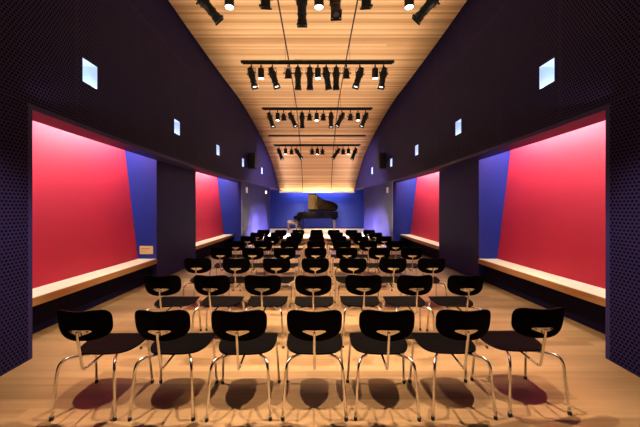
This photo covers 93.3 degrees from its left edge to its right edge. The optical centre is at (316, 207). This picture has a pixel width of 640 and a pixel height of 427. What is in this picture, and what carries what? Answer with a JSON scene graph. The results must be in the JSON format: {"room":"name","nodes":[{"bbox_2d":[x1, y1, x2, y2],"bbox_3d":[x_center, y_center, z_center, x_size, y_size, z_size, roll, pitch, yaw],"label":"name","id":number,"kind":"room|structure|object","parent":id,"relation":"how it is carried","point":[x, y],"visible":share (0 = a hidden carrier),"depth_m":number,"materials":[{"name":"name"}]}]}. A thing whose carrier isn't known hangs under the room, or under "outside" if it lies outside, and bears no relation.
{"room":"concert hall","nodes":[
{"label":"concert hall","id":0,"kind":"room"},
{"bbox_2d":[32,121,137,288],"bbox_3d":[-3.930,-0.330,4.350,0.430,2.880,3.900,0,0,0],"label":"wall","id":1,"kind":"structure","parent":0,"point":[82,216],"depth_m":4.85,"materials":[{"name":"paint"}]},
{"bbox_2d":[32,266,150,333],"bbox_3d":[-3.495,1.345,4.350,0.100,0.370,3.900,0,0,0],"label":"wall","id":2,"kind":"structure","parent":0,"point":[44,315],"depth_m":4.53,"materials":[{"name":"black paint"}]},
{"bbox_2d":[32,259,156,306],"bbox_3d":[-3.515,1.105,4.350,0.395,0.100,3.890,0,0,0],"label":"bench","id":3,"kind":"object","parent":2,"relation":"on","point":[42,294],"visible":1,"depth_m":4.46,"materials":[{"name":"brown wood"}]},
{"bbox_2d":[0,0,278,375],"bbox_3d":[-2.718,-1.445,7.300,1.253,5.950,19.600,0,0,0],"label":"wall","id":4,"kind":"structure","parent":0,"point":[152,72],"depth_m":4.30,"materials":[{"name":"paint"}]},
{"bbox_2d":[83,58,96,88],"bbox_3d":[-3.095,-1.745,3.930,0.296,0.296,0.264,0,0,0],"label":"window","id":5,"kind":"structure","parent":4,"relation":"in","point":[89,70],"depth_m":4.06,"materials":[{"name":"glass"}]},
{"bbox_2d":[174,119,179,135],"bbox_3d":[-3.166,-1.745,6.540,0.296,0.296,0.264,0,0,0],"label":"window","id":6,"kind":"structure","parent":4,"relation":"in","point":[176,123],"depth_m":6.67,"materials":[{"name":"glass"}]},
{"bbox_2d":[249,153,257,168],"bbox_3d":[-2.622,-1.910,12.307,0.365,0.620,0.290,0,0,14],"label":"wall speaker","id":7,"kind":"object","parent":4,"relation":"attached to","point":[253,157],"visible":1,"depth_m":12.17,"materials":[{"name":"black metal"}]},
{"bbox_2d":[249,153,253,167],"bbox_3d":[-2.610,-1.910,12.159,0.236,0.580,0.009,0,0,14],"label":"grille","id":8,"kind":"object","parent":7,"relation":"attached to","point":[251,155],"depth_m":12.16,"materials":[{"name":"black fabric"}]},
{"bbox_2d":[125,151,195,275],"bbox_3d":[-3.830,-0.120,7.325,0.990,3.300,2.050,0,0,0],"label":"wall pier","id":9,"kind":"object","parent":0,"point":[162,194],"visible":0.43,"depth_m":6.59,"materials":[{"name":"paint"}]},
{"bbox_2d":[140,246,152,253],"bbox_3d":[-3.540,0.875,6.290,0.274,0.170,0.016,0,0,0],"label":"wall plaque","id":10,"kind":"object","parent":9,"relation":"attached to","point":[143,249],"visible":1,"depth_m":6.29,"materials":[{"name":"wood"}]},
{"bbox_2d":[196,172,223,241],"bbox_3d":[-3.930,-0.330,10.250,0.430,2.880,3.800,0,0,0],"label":"wall","id":11,"kind":"structure","parent":0,"point":[209,224],"depth_m":10.71,"materials":[{"name":"paint"}]},
{"bbox_2d":[196,238,230,257],"bbox_3d":[-3.495,1.345,10.250,0.100,0.370,3.800,0,0,0],"label":"wall","id":12,"kind":"structure","parent":0,"point":[203,252],"depth_m":9.64,"materials":[{"name":"black paint"}]},
{"bbox_2d":[196,234,233,249],"bbox_3d":[-3.515,1.105,10.250,0.395,0.100,3.790,0,0,0],"label":"bench","id":13,"kind":"object","parent":12,"relation":"on","point":[210,241],"visible":0.9,"depth_m":9.88,"materials":[{"name":"brown wood"}]},
{"bbox_2d":[217,178,237,240],"bbox_3d":[-3.615,-0.120,7.275,1.420,3.300,9.990,0,0,0],"label":"wall","id":14,"kind":"structure","parent":0,"point":[228,190],"depth_m":12.15,"materials":[{"name":"paint"}]},
{"bbox_2d":[270,190,363,226],"bbox_3d":[0.025,-0.270,18.560,6.700,3.600,0.120,0,0,0],"label":"wall","id":15,"kind":"structure","parent":0,"point":[283,206],"depth_m":18.50,"materials":[{"name":"paint"}]},
{"bbox_2d":[270,227,363,228],"bbox_3d":[0.025,1.218,18.489,6.480,0.085,0.019,0,0,0],"label":"baseboard","id":16,"kind":"structure","parent":15,"relation":"attached to","point":[270,227],"depth_m":18.48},
{"bbox_2d":[168,0,466,190],"bbox_3d":[0.025,-2.586,7.280,6.010,3.311,19.560,0,0,0],"label":"ceiling","id":17,"kind":"structure","parent":0,"point":[385,31],"depth_m":8.29,"materials":[{"name":"brown wood"}]},
{"bbox_2d":[268,135,365,136],"bbox_3d":[0.025,-3.276,13.720,4.400,0.067,0.060,0,0,0],"label":"ceiling track","id":18,"kind":"object","parent":17,"relation":"attached to","point":[268,135],"visible":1,"depth_m":13.69,"materials":[{"name":"brown metal"}]},
{"bbox_2d":[273,144,360,145],"bbox_3d":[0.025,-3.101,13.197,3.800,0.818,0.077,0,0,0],"label":"bar","id":19,"kind":"object","parent":17,"relation":"hanging from","point":[273,144],"visible":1,"depth_m":13.16,"materials":[{"name":"black metal"}]},
{"bbox_2d":[279,191,354,192],"bbox_3d":[0.025,-0.887,16.895,4.170,0.065,0.310,0,0,0],"label":"light","id":20,"kind":"object","parent":17,"relation":"attached to","point":[279,191],"visible":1,"depth_m":16.74,"materials":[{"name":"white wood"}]},
{"bbox_2d":[241,60,393,63],"bbox_3d":[0.025,-3.860,7.497,3.800,0.596,0.077,0,0,0],"label":"bar","id":21,"kind":"object","parent":17,"relation":"hanging from","point":[242,61],"visible":1,"depth_m":7.46,"materials":[{"name":"black metal"}]},
{"bbox_2d":[247,63,258,89],"bbox_3d":[-1.587,-3.266,7.512,0.297,0.639,0.246,0,0,0],"label":"spotlight","id":22,"kind":"object","parent":21,"relation":"hanging from","point":[250,72],"visible":1,"depth_m":7.44,"materials":[{"name":"black metal"}]},
{"bbox_2d":[258,63,263,79],"bbox_3d":[-1.375,-3.394,7.500,0.150,0.382,0.150,0,0,0],"label":"spotlight","id":23,"kind":"object","parent":21,"relation":"hanging from","point":[260,69],"visible":1,"depth_m":7.44,"materials":[{"name":"black metal"}]},
{"bbox_2d":[268,63,280,89],"bbox_3d":[-1.053,-3.267,7.512,0.319,0.637,0.246,0,0,0],"label":"spotlight","id":24,"kind":"object","parent":21,"relation":"hanging from","point":[271,72],"visible":1,"depth_m":7.44,"materials":[{"name":"black metal"}]},
{"bbox_2d":[283,65,292,78],"bbox_3d":[-0.705,-3.390,7.524,0.242,0.390,0.212,0,0,0],"label":"floodlight","id":25,"kind":"object","parent":21,"relation":"hanging from","point":[287,72],"visible":1,"depth_m":7.46,"materials":[{"name":"black metal"}]},
{"bbox_2d":[293,65,302,89],"bbox_3d":[-0.460,-3.268,7.537,0.242,0.634,0.252,0,0,0],"label":"spotlight","id":26,"kind":"object","parent":21,"relation":"hanging from","point":[297,74],"visible":1,"depth_m":7.48,"materials":[{"name":"black metal"}]},
{"bbox_2d":[305,63,314,89],"bbox_3d":[-0.165,-3.268,7.537,0.242,0.634,0.252,0,0,0],"label":"spotlight","id":27,"kind":"object","parent":21,"relation":"hanging from","point":[309,74],"visible":1,"depth_m":7.47,"materials":[{"name":"black metal"}]},
{"bbox_2d":[315,65,320,79],"bbox_3d":[0.035,-3.394,7.500,0.150,0.382,0.150,0,0,0],"label":"spotlight","id":28,"kind":"object","parent":21,"relation":"hanging from","point":[317,70],"visible":1,"depth_m":7.44,"materials":[{"name":"black metal"}]},
{"bbox_2d":[321,63,331,90],"bbox_3d":[0.256,-3.264,7.537,0.273,0.642,0.252,0,0,0],"label":"spotlight","id":29,"kind":"object","parent":21,"relation":"hanging from","point":[326,74],"visible":1,"depth_m":7.48,"materials":[{"name":"black metal"}]},
{"bbox_2d":[331,63,340,89],"bbox_3d":[0.490,-3.268,7.537,0.242,0.634,0.252,0,0,0],"label":"spotlight","id":30,"kind":"object","parent":21,"relation":"hanging from","point":[336,74],"visible":1,"depth_m":7.47,"materials":[{"name":"black metal"}]},
{"bbox_2d":[341,63,350,78],"bbox_3d":[0.742,-3.390,7.524,0.242,0.390,0.212,0,0,0],"label":"floodlight","id":31,"kind":"object","parent":21,"relation":"hanging from","point":[345,73],"visible":1,"depth_m":7.46,"materials":[{"name":"black metal"}]},
{"bbox_2d":[352,65,364,89],"bbox_3d":[1.037,-3.266,7.512,0.314,0.638,0.246,0,0,0],"label":"spotlight","id":32,"kind":"object","parent":21,"relation":"hanging from","point":[359,74],"visible":1,"depth_m":7.43,"materials":[{"name":"black metal"}]},
{"bbox_2d":[372,63,377,79],"bbox_3d":[1.455,-3.394,7.500,0.150,0.382,0.150,0,0,0],"label":"spotlight","id":33,"kind":"object","parent":21,"relation":"hanging from","point":[375,69],"visible":1,"depth_m":7.44,"materials":[{"name":"black metal"}]},
{"bbox_2d":[377,65,387,89],"bbox_3d":[1.646,-3.266,7.512,0.278,0.639,0.246,0,0,0],"label":"spotlight","id":34,"kind":"object","parent":21,"relation":"hanging from","point":[384,72],"visible":1,"depth_m":7.43,"materials":[{"name":"black metal"}]},
{"bbox_2d":[262,91,372,109],"bbox_3d":[0.025,-3.703,10.396,3.800,0.682,0.077,0,0,0],"label":"bar","id":35,"kind":"object","parent":17,"relation":"hanging from","point":[340,107],"visible":1,"depth_m":10.36,"materials":[{"name":"black metal"}]},
{"bbox_2d":[266,109,275,128],"bbox_3d":[-1.563,-3.067,10.412,0.319,0.637,0.246,0,0,0],"label":"spotlight","id":36,"kind":"object","parent":35,"relation":"hanging from","point":[269,116],"visible":1,"depth_m":10.33,"materials":[{"name":"black metal"}]},
{"bbox_2d":[288,111,297,127],"bbox_3d":[-0.811,-3.070,10.412,0.356,0.629,0.246,0,0,0],"label":"spotlight","id":37,"kind":"object","parent":35,"relation":"hanging from","point":[291,117],"visible":1,"depth_m":10.33,"materials":[{"name":"black metal"}]},
{"bbox_2d":[334,110,344,127],"bbox_3d":[0.801,-3.072,10.412,0.367,0.626,0.246,0,0,0],"label":"spotlight","id":38,"kind":"object","parent":35,"relation":"hanging from","point":[341,117],"visible":1,"depth_m":10.33,"materials":[{"name":"black metal"}]},
{"bbox_2d":[359,109,368,127],"bbox_3d":[1.631,-3.068,10.412,0.341,0.633,0.246,0,0,0],"label":"spotlight","id":39,"kind":"object","parent":35,"relation":"hanging from","point":[365,116],"visible":1,"depth_m":10.34,"materials":[{"name":"black metal"}]},
{"bbox_3d":[0.025,-3.876,4.837,3.840,0.629,0.077,0,0,0],"label":"bar","id":40,"kind":"object","parent":17,"relation":"hanging from","visible":0},
{"bbox_2d":[196,0,223,25],"bbox_3d":[-1.741,-3.292,4.891,0.486,0.586,0.226,0,0,-27],"label":"spotlight","id":41,"kind":"object","parent":40,"relation":"hanging from","point":[209,8],"visible":1,"depth_m":4.86,"materials":[{"name":"black metal"}]},
{"bbox_2d":[224,0,233,10],"bbox_3d":[-1.395,-3.394,4.840,0.150,0.382,0.150,0,0,0],"label":"spotlight","id":42,"kind":"object","parent":40,"relation":"hanging from","point":[228,4],"visible":1,"depth_m":4.81,"materials":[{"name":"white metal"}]},
{"bbox_2d":[259,0,272,9],"bbox_3d":[-0.815,-3.388,4.864,0.243,0.394,0.207,0,0,0],"label":"floodlight","id":43,"kind":"object","parent":40,"relation":"hanging from","point":[265,4],"visible":1,"depth_m":4.80,"materials":[{"name":"black metal"}]},
{"bbox_2d":[295,0,307,27],"bbox_3d":[-0.235,-3.268,4.886,0.242,0.634,0.283,0,0,0],"label":"spotlight","id":44,"kind":"object","parent":40,"relation":"hanging from","point":[301,4],"visible":1,"depth_m":4.85,"materials":[{"name":"black metal"}]},
{"bbox_2d":[314,0,323,10],"bbox_3d":[0.040,-3.394,4.840,0.150,0.382,0.150,0,0,0],"label":"spotlight","id":45,"kind":"object","parent":40,"relation":"hanging from","point":[318,4],"visible":1,"depth_m":4.81,"materials":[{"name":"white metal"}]},
{"bbox_2d":[328,0,341,20],"bbox_3d":[0.295,-3.269,4.804,0.242,0.631,0.374,0,0,0],"label":"spotlight","id":46,"kind":"object","parent":40,"relation":"hanging from","point":[336,11],"visible":1,"depth_m":4.71,"materials":[{"name":"black metal"}]},
{"bbox_2d":[359,0,372,9],"bbox_3d":[0.795,-3.388,4.864,0.243,0.394,0.207,0,0,0],"label":"floodlight","id":47,"kind":"object","parent":40,"relation":"hanging from","point":[365,4],"visible":1,"depth_m":4.80,"materials":[{"name":"black metal"}]},
{"bbox_2d":[404,0,413,10],"bbox_3d":[1.485,-3.394,4.840,0.150,0.382,0.150,0,0,0],"label":"spotlight","id":48,"kind":"object","parent":40,"relation":"hanging from","point":[408,4],"visible":1,"depth_m":4.81,"materials":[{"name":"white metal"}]},
{"bbox_2d":[412,0,440,24],"bbox_3d":[1.791,-3.295,4.892,0.487,0.579,0.235,0,0,22],"label":"spotlight","id":49,"kind":"object","parent":40,"relation":"hanging from","point":[419,16],"visible":1,"depth_m":4.86,"materials":[{"name":"black metal"}]},
{"bbox_2d":[0,245,639,426],"bbox_3d":[0.025,1.590,8.050,8.800,0.120,21.300,0,0,0],"label":"floor","id":50,"kind":"structure","parent":0,"point":[602,393],"depth_m":2.67,"materials":[{"name":"brown wood"}]},
{"bbox_2d":[49,310,153,421],"bbox_3d":[-1.680,1.127,2.408,0.518,0.806,0.595,0,0,0],"label":"chair","id":51,"kind":"object","parent":50,"relation":"on","point":[94,327],"visible":0.97,"depth_m":2.18,"materials":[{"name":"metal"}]},
{"bbox_2d":[140,275,201,348],"bbox_3d":[-1.681,1.127,3.518,0.518,0.806,0.595,0,0,0],"label":"chair","id":52,"kind":"object","parent":50,"relation":"on","point":[164,286],"visible":0.91,"depth_m":3.28,"materials":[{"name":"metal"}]},
{"bbox_2d":[128,310,217,421],"bbox_3d":[-1.117,1.127,2.408,0.518,0.806,0.595,0,0,0],"label":"chair","id":53,"kind":"object","parent":50,"relation":"on","point":[168,330],"visible":0.99,"depth_m":2.18,"materials":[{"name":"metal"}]},
{"bbox_2d":[182,258,223,311],"bbox_3d":[-1.738,1.127,4.649,0.518,0.806,0.595,0,0,1],"label":"chair","id":54,"kind":"object","parent":50,"relation":"on","point":[192,265],"visible":0.51,"depth_m":4.40,"materials":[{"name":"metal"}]},
{"bbox_2d":[191,275,244,332],"bbox_3d":[-1.139,1.127,3.529,0.518,0.806,0.595,0,0,2],"label":"chair","id":55,"kind":"object","parent":50,"relation":"on","point":[210,286],"visible":0.89,"depth_m":3.30,"materials":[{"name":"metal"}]},
{"bbox_2d":[209,247,240,290],"bbox_3d":[-1.760,1.127,5.804,0.518,0.806,0.595,0,0,1],"label":"chair","id":56,"kind":"object","parent":50,"relation":"on","point":[220,254],"visible":0.66,"depth_m":5.56,"materials":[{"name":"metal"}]},
{"bbox_2d":[220,258,251,309],"bbox_3d":[-1.168,1.127,4.627,0.518,0.806,0.595,0,0,1],"label":"chair","id":57,"kind":"object","parent":50,"relation":"on","point":[241,265],"visible":0.6,"depth_m":4.38,"materials":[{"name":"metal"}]},
{"bbox_2d":[225,241,251,275],"bbox_3d":[-1.785,1.127,6.941,0.518,0.806,0.595,0,0,0],"label":"chair","id":58,"kind":"object","parent":50,"relation":"on","point":[235,246],"visible":0.68,"depth_m":6.69,"materials":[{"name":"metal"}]},
{"bbox_2d":[205,310,280,422],"bbox_3d":[-0.566,1.127,2.403,0.518,0.806,0.595,0,0,-1],"label":"chair","id":59,"kind":"object","parent":50,"relation":"on","point":[240,333],"visible":1,"depth_m":2.17,"materials":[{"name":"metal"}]},
{"bbox_2d":[240,236,260,262],"bbox_3d":[-1.786,1.127,8.111,0.518,0.806,0.595,0,0,0],"label":"chair","id":60,"kind":"object","parent":50,"relation":"on","point":[248,240],"visible":0.51,"depth_m":7.85,"materials":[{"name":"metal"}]},
{"bbox_2d":[240,248,268,290],"bbox_3d":[-1.179,1.127,5.799,0.518,0.806,0.595,0,0,-1],"label":"chair","id":61,"kind":"object","parent":50,"relation":"on","point":[252,254],"visible":0.67,"depth_m":5.55,"materials":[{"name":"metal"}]},
{"bbox_2d":[250,232,267,253],"bbox_3d":[-1.773,1.127,9.223,0.518,0.806,0.595,0,0,0],"label":"chair","id":62,"kind":"object","parent":50,"relation":"on","point":[260,235],"visible":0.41,"depth_m":8.97,"materials":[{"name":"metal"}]},
{"bbox_2d":[252,241,274,274],"bbox_3d":[-1.189,1.127,6.952,0.518,0.806,0.595,0,0,0],"label":"chair","id":63,"kind":"object","parent":50,"relation":"on","point":[266,245],"visible":0.64,"depth_m":6.71,"materials":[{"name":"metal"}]},
{"bbox_2d":[244,275,288,348],"bbox_3d":[-0.588,1.127,3.528,0.518,0.806,0.595,0,0,0],"label":"chair","id":64,"kind":"object","parent":50,"relation":"on","point":[261,286],"visible":0.87,"depth_m":3.29,"materials":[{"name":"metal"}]},
{"bbox_2d":[262,236,278,262],"bbox_3d":[-1.178,1.127,8.106,0.518,0.806,0.595,0,0,0],"label":"chair","id":65,"kind":"object","parent":50,"relation":"on","point":[274,239],"visible":0.57,"depth_m":7.85,"materials":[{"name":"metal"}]},
{"bbox_2d":[269,232,283,253],"bbox_3d":[-1.181,1.127,9.240,0.518,0.806,0.595,0,0,-1],"label":"chair","id":66,"kind":"object","parent":50,"relation":"on","point":[280,235],"visible":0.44,"depth_m":9.00,"materials":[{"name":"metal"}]},
{"bbox_2d":[260,258,295,309],"bbox_3d":[-0.583,1.127,4.629,0.518,0.806,0.595,0,0,0],"label":"chair","id":67,"kind":"object","parent":50,"relation":"on","point":[270,265],"visible":0.59,"depth_m":4.38,"materials":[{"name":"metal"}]},
{"bbox_2d":[273,248,298,290],"bbox_3d":[-0.591,1.127,5.792,0.518,0.806,0.595,0,0,-1],"label":"chair","id":68,"kind":"object","parent":50,"relation":"on","point":[289,253],"visible":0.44,"depth_m":5.54,"materials":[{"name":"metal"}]},
{"bbox_2d":[279,241,301,275],"bbox_3d":[-0.603,1.127,6.925,0.518,0.806,0.595,0,0,-1],"label":"chair","id":69,"kind":"object","parent":50,"relation":"on","point":[284,244],"visible":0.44,"depth_m":6.68,"materials":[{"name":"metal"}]},
{"bbox_2d":[286,236,303,258],"bbox_3d":[-0.595,1.127,8.130,0.518,0.806,0.595,0,0,-1],"label":"chair","id":70,"kind":"object","parent":50,"relation":"on","point":[298,239],"visible":0.4,"depth_m":7.88,"materials":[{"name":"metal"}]},
{"bbox_2d":[290,232,305,257],"bbox_3d":[-0.586,1.127,9.239,0.518,0.806,0.595,0,0,0],"label":"chair","id":71,"kind":"object","parent":50,"relation":"on","point":[301,234],"visible":0.37,"depth_m":9.00,"materials":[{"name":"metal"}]},
{"bbox_2d":[281,310,347,421],"bbox_3d":[-0.015,1.127,2.408,0.518,0.806,0.595,0,0,0],"label":"chair","id":72,"kind":"object","parent":50,"relation":"on","point":[313,333],"visible":1,"depth_m":2.18,"materials":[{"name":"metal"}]},
{"bbox_2d":[295,275,333,310],"bbox_3d":[-0.029,1.127,3.515,0.518,0.806,0.595,0,0,1],"label":"chair","id":73,"kind":"object","parent":50,"relation":"on","point":[313,287],"visible":0.84,"depth_m":3.28,"materials":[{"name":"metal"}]},
{"bbox_2d":[299,258,330,309],"bbox_3d":[-0.019,1.127,4.634,0.518,0.806,0.595,0,0,0],"label":"chair","id":74,"kind":"object","parent":50,"relation":"on","point":[309,265],"visible":0.53,"depth_m":4.38,"materials":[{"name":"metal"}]},
{"bbox_2d":[303,248,327,274],"bbox_3d":[-0.021,1.127,5.796,0.518,0.806,0.595,0,0,-1],"label":"chair","id":75,"kind":"object","parent":50,"relation":"on","point":[315,253],"visible":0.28,"depth_m":5.54,"materials":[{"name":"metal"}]},
{"bbox_2d":[305,241,325,274],"bbox_3d":[-0.013,1.127,6.953,0.518,0.806,0.595,0,0,-1],"label":"chair","id":76,"kind":"object","parent":50,"relation":"on","point":[310,244],"visible":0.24,"depth_m":6.69,"materials":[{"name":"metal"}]},
{"bbox_2d":[257,229,381,244],"bbox_3d":[0.025,1.395,15.549,6.480,0.270,5.897,0,0,0],"label":"stage platform","id":77,"kind":"object","parent":50,"relation":"on","point":[307,232],"visible":0.09,"depth_m":14.93,"materials":[{"name":"brown wood"}]},
{"bbox_2d":[293,194,337,229],"bbox_3d":[0.013,0.236,17.231,2.536,2.045,1.509,0,0,0],"label":"grand piano","id":78,"kind":"object","parent":77,"relation":"on","point":[315,203],"visible":1,"depth_m":17.18,"materials":[{"name":"black paint"}]},
{"bbox_2d":[327,232,342,256],"bbox_3d":[0.594,1.127,9.249,0.518,0.806,0.595,0,0,-1],"label":"chair","id":79,"kind":"object","parent":50,"relation":"on","point":[331,233],"visible":0.36,"depth_m":9.00,"materials":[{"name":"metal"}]},
{"bbox_2d":[328,236,346,259],"bbox_3d":[0.581,1.127,8.130,0.518,0.806,0.595,0,0,-1],"label":"chair","id":80,"kind":"object","parent":50,"relation":"on","point":[333,238],"visible":0.44,"depth_m":7.88,"materials":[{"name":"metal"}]},
{"bbox_2d":[329,241,352,276],"bbox_3d":[0.568,1.127,6.935,0.518,0.806,0.595,0,0,-1],"label":"chair","id":81,"kind":"object","parent":50,"relation":"on","point":[336,244],"visible":0.47,"depth_m":6.69,"materials":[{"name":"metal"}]},
{"bbox_2d":[332,248,358,290],"bbox_3d":[0.564,1.127,5.798,0.518,0.806,0.595,0,0,1],"label":"chair","id":82,"kind":"object","parent":50,"relation":"on","point":[351,253],"visible":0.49,"depth_m":5.55,"materials":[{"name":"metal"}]},
{"bbox_2d":[334,258,368,309],"bbox_3d":[0.535,1.127,4.625,0.518,0.806,0.595,0,0,1],"label":"chair","id":83,"kind":"object","parent":50,"relation":"on","point":[347,265],"visible":0.57,"depth_m":4.38,"materials":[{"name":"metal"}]},
{"bbox_2d":[349,232,362,253],"bbox_3d":[1.171,1.127,9.235,0.518,0.806,0.595,0,0,1],"label":"chair","id":84,"kind":"object","parent":50,"relation":"on","point":[352,234],"visible":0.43,"depth_m":8.99,"materials":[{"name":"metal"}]},
{"bbox_2d":[339,275,381,347],"bbox_3d":[0.520,1.127,3.538,0.518,0.806,0.595,0,0,1],"label":"chair","id":85,"kind":"object","parent":50,"relation":"on","point":[354,284],"visible":0.87,"depth_m":3.31,"materials":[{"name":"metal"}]},
{"bbox_2d":[353,236,369,262],"bbox_3d":[1.164,1.127,8.108,0.518,0.806,0.595,0,0,1],"label":"chair","id":86,"kind":"object","parent":50,"relation":"on","point":[356,239],"visible":0.44,"depth_m":7.86,"materials":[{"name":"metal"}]},
{"bbox_2d":[355,241,378,274],"bbox_3d":[1.151,1.127,6.937,0.518,0.806,0.595,0,0,1],"label":"chair","id":87,"kind":"object","parent":50,"relation":"on","point":[363,245],"visible":0.61,"depth_m":6.69,"materials":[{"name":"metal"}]},
{"bbox_2d":[365,232,382,253],"bbox_3d":[1.765,1.127,9.225,0.518,0.806,0.595,0,0,1],"label":"chair","id":88,"kind":"object","parent":50,"relation":"on","point":[372,235],"visible":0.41,"depth_m":8.97,"materials":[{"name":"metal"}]},
{"bbox_2d":[362,247,392,290],"bbox_3d":[1.162,1.127,5.806,0.518,0.806,0.595,0,0,0],"label":"chair","id":89,"kind":"object","parent":50,"relation":"on","point":[374,253],"visible":0.72,"depth_m":5.56,"materials":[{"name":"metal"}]},
{"bbox_2d":[371,236,391,262],"bbox_3d":[1.757,1.127,8.118,0.518,0.806,0.595,0,0,0],"label":"chair","id":90,"kind":"object","parent":50,"relation":"on","point":[379,239],"visible":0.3,"depth_m":7.86,"materials":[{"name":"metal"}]},
{"bbox_2d":[346,309,420,421],"bbox_3d":[0.514,1.127,2.408,0.518,0.806,0.595,0,0,1],"label":"chair","id":91,"kind":"object","parent":50,"relation":"on","point":[383,332],"visible":1,"depth_m":2.18,"materials":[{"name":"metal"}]},
{"bbox_2d":[371,258,408,309],"bbox_3d":[1.119,1.127,4.636,0.518,0.806,0.595,0,0,1],"label":"chair","id":92,"kind":"object","parent":50,"relation":"on","point":[387,265],"visible":0.67,"depth_m":4.39,"materials":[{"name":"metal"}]},
{"bbox_2d":[379,241,405,275],"bbox_3d":[1.744,1.127,6.925,0.518,0.806,0.595,0,0,-1],"label":"chair","id":93,"kind":"object","parent":50,"relation":"on","point":[393,245],"visible":0.72,"depth_m":6.67,"materials":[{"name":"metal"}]},
{"bbox_2d":[392,248,422,284],"bbox_3d":[1.752,1.127,5.793,0.518,0.806,0.595,0,0,-1],"label":"chair","id":94,"kind":"object","parent":50,"relation":"on","point":[412,254],"visible":0.62,"depth_m":5.54,"materials":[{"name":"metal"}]},
{"bbox_2d":[382,275,435,331],"bbox_3d":[1.069,1.127,3.532,0.518,0.806,0.595,0,0,-3],"label":"chair","id":95,"kind":"object","parent":50,"relation":"on","point":[406,284],"visible":0.91,"depth_m":3.30,"materials":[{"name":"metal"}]},
{"bbox_2d":[406,258,446,295],"bbox_3d":[1.685,1.127,4.637,0.518,0.806,0.595,0,0,1],"label":"chair","id":96,"kind":"object","parent":50,"relation":"on","point":[426,265],"visible":0.53,"depth_m":4.39,"materials":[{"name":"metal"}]},
{"bbox_2d":[408,309,497,420],"bbox_3d":[1.067,1.127,2.418,0.518,0.806,0.595,0,0,0],"label":"chair","id":97,"kind":"object","parent":50,"relation":"on","point":[456,329],"visible":0.98,"depth_m":2.19,"materials":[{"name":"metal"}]},
{"bbox_2d":[426,275,487,348],"bbox_3d":[1.626,1.127,3.525,0.518,0.806,0.595,0,0,-1],"label":"chair","id":98,"kind":"object","parent":50,"relation":"on","point":[464,286],"visible":0.84,"depth_m":3.29,"materials":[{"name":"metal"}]},
{"bbox_2d":[470,307,571,417],"bbox_3d":[1.635,1.127,2.458,0.518,0.806,0.595,0,0,-2],"label":"chair","id":99,"kind":"object","parent":50,"relation":"on","point":[528,324],"visible":0.96,"depth_m":2.23,"materials":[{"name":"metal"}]},
{"bbox_2d":[396,178,416,240],"bbox_3d":[3.665,-0.120,7.275,1.420,3.300,9.990,0,0,0],"label":"wall","id":100,"kind":"structure","parent":0,"point":[405,190],"depth_m":12.15,"materials":[{"name":"paint"}]},
{"bbox_2d":[403,238,438,258],"bbox_3d":[3.545,1.345,10.250,0.100,0.370,3.800,0,0,0],"label":"wall","id":101,"kind":"structure","parent":0,"point":[433,253],"depth_m":9.78,"materials":[{"name":"black paint"}]},
{"bbox_2d":[400,234,438,249],"bbox_3d":[3.566,1.105,10.250,0.395,0.100,3.790,0,0,0],"label":"bench","id":102,"kind":"object","parent":101,"relation":"on","point":[427,242],"visible":0.88,"depth_m":9.88,"materials":[{"name":"brown wood"}]},
{"bbox_2d":[410,172,438,241],"bbox_3d":[3.980,-0.330,10.250,0.430,2.880,3.800,0,0,0],"label":"wall","id":103,"kind":"structure","parent":0,"point":[425,218],"depth_m":10.68,"materials":[{"name":"paint"}]},
{"bbox_2d":[439,151,509,277],"bbox_3d":[3.880,-0.120,7.325,0.990,3.300,2.050,0,0,0],"label":"wall pier","id":104,"kind":"object","parent":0,"point":[471,195],"visible":0.43,"depth_m":6.60,"materials":[{"name":"paint"}]},
{"bbox_2d":[355,0,639,376],"bbox_3d":[2.768,-1.445,7.300,1.253,5.950,19.600,0,0,0],"label":"wall","id":105,"kind":"structure","parent":0,"point":[483,72],"depth_m":4.23,"materials":[{"name":"paint"}]},
{"bbox_2d":[377,153,385,168],"bbox_3d":[2.672,-1.910,12.307,0.365,0.620,0.290,0,0,-14],"label":"wall speaker","id":106,"kind":"object","parent":105,"relation":"attached to","point":[381,157],"visible":1,"depth_m":12.16,"materials":[{"name":"black metal"}]},
{"bbox_2d":[380,153,384,167],"bbox_3d":[2.660,-1.910,12.159,0.236,0.580,0.009,0,0,-14],"label":"grille","id":107,"kind":"object","parent":106,"relation":"attached to","point":[382,155],"depth_m":12.15,"materials":[{"name":"black fabric"}]},
{"bbox_2d":[455,119,460,135],"bbox_3d":[3.216,-1.745,6.540,0.296,0.296,0.264,0,0,0],"label":"window","id":108,"kind":"structure","parent":105,"relation":"in","point":[458,123],"depth_m":6.67,"materials":[{"name":"glass"}]},
{"bbox_2d":[540,58,553,88],"bbox_3d":[3.145,-1.745,3.930,0.296,0.296,0.264,0,0,0],"label":"window","id":109,"kind":"structure","parent":105,"relation":"in","point":[546,70],"depth_m":4.06,"materials":[{"name":"glass"}]},
{"bbox_2d":[484,266,604,333],"bbox_3d":[3.545,1.345,4.350,0.100,0.370,3.900,0,0,0],"label":"wall","id":110,"kind":"structure","parent":0,"point":[589,314],"depth_m":4.51,"materials":[{"name":"black paint"}]},
{"bbox_2d":[478,259,604,306],"bbox_3d":[3.566,1.105,4.350,0.395,0.100,3.890,0,0,0],"label":"bench","id":111,"kind":"object","parent":110,"relation":"on","point":[590,293],"visible":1,"depth_m":4.46,"materials":[{"name":"brown wood"}]},
{"bbox_2d":[497,121,604,288],"bbox_3d":[3.980,-0.330,4.350,0.430,2.880,3.900,0,0,0],"label":"wall","id":112,"kind":"structure","parent":0,"point":[553,219],"depth_m":4.86,"materials":[{"name":"paint"}]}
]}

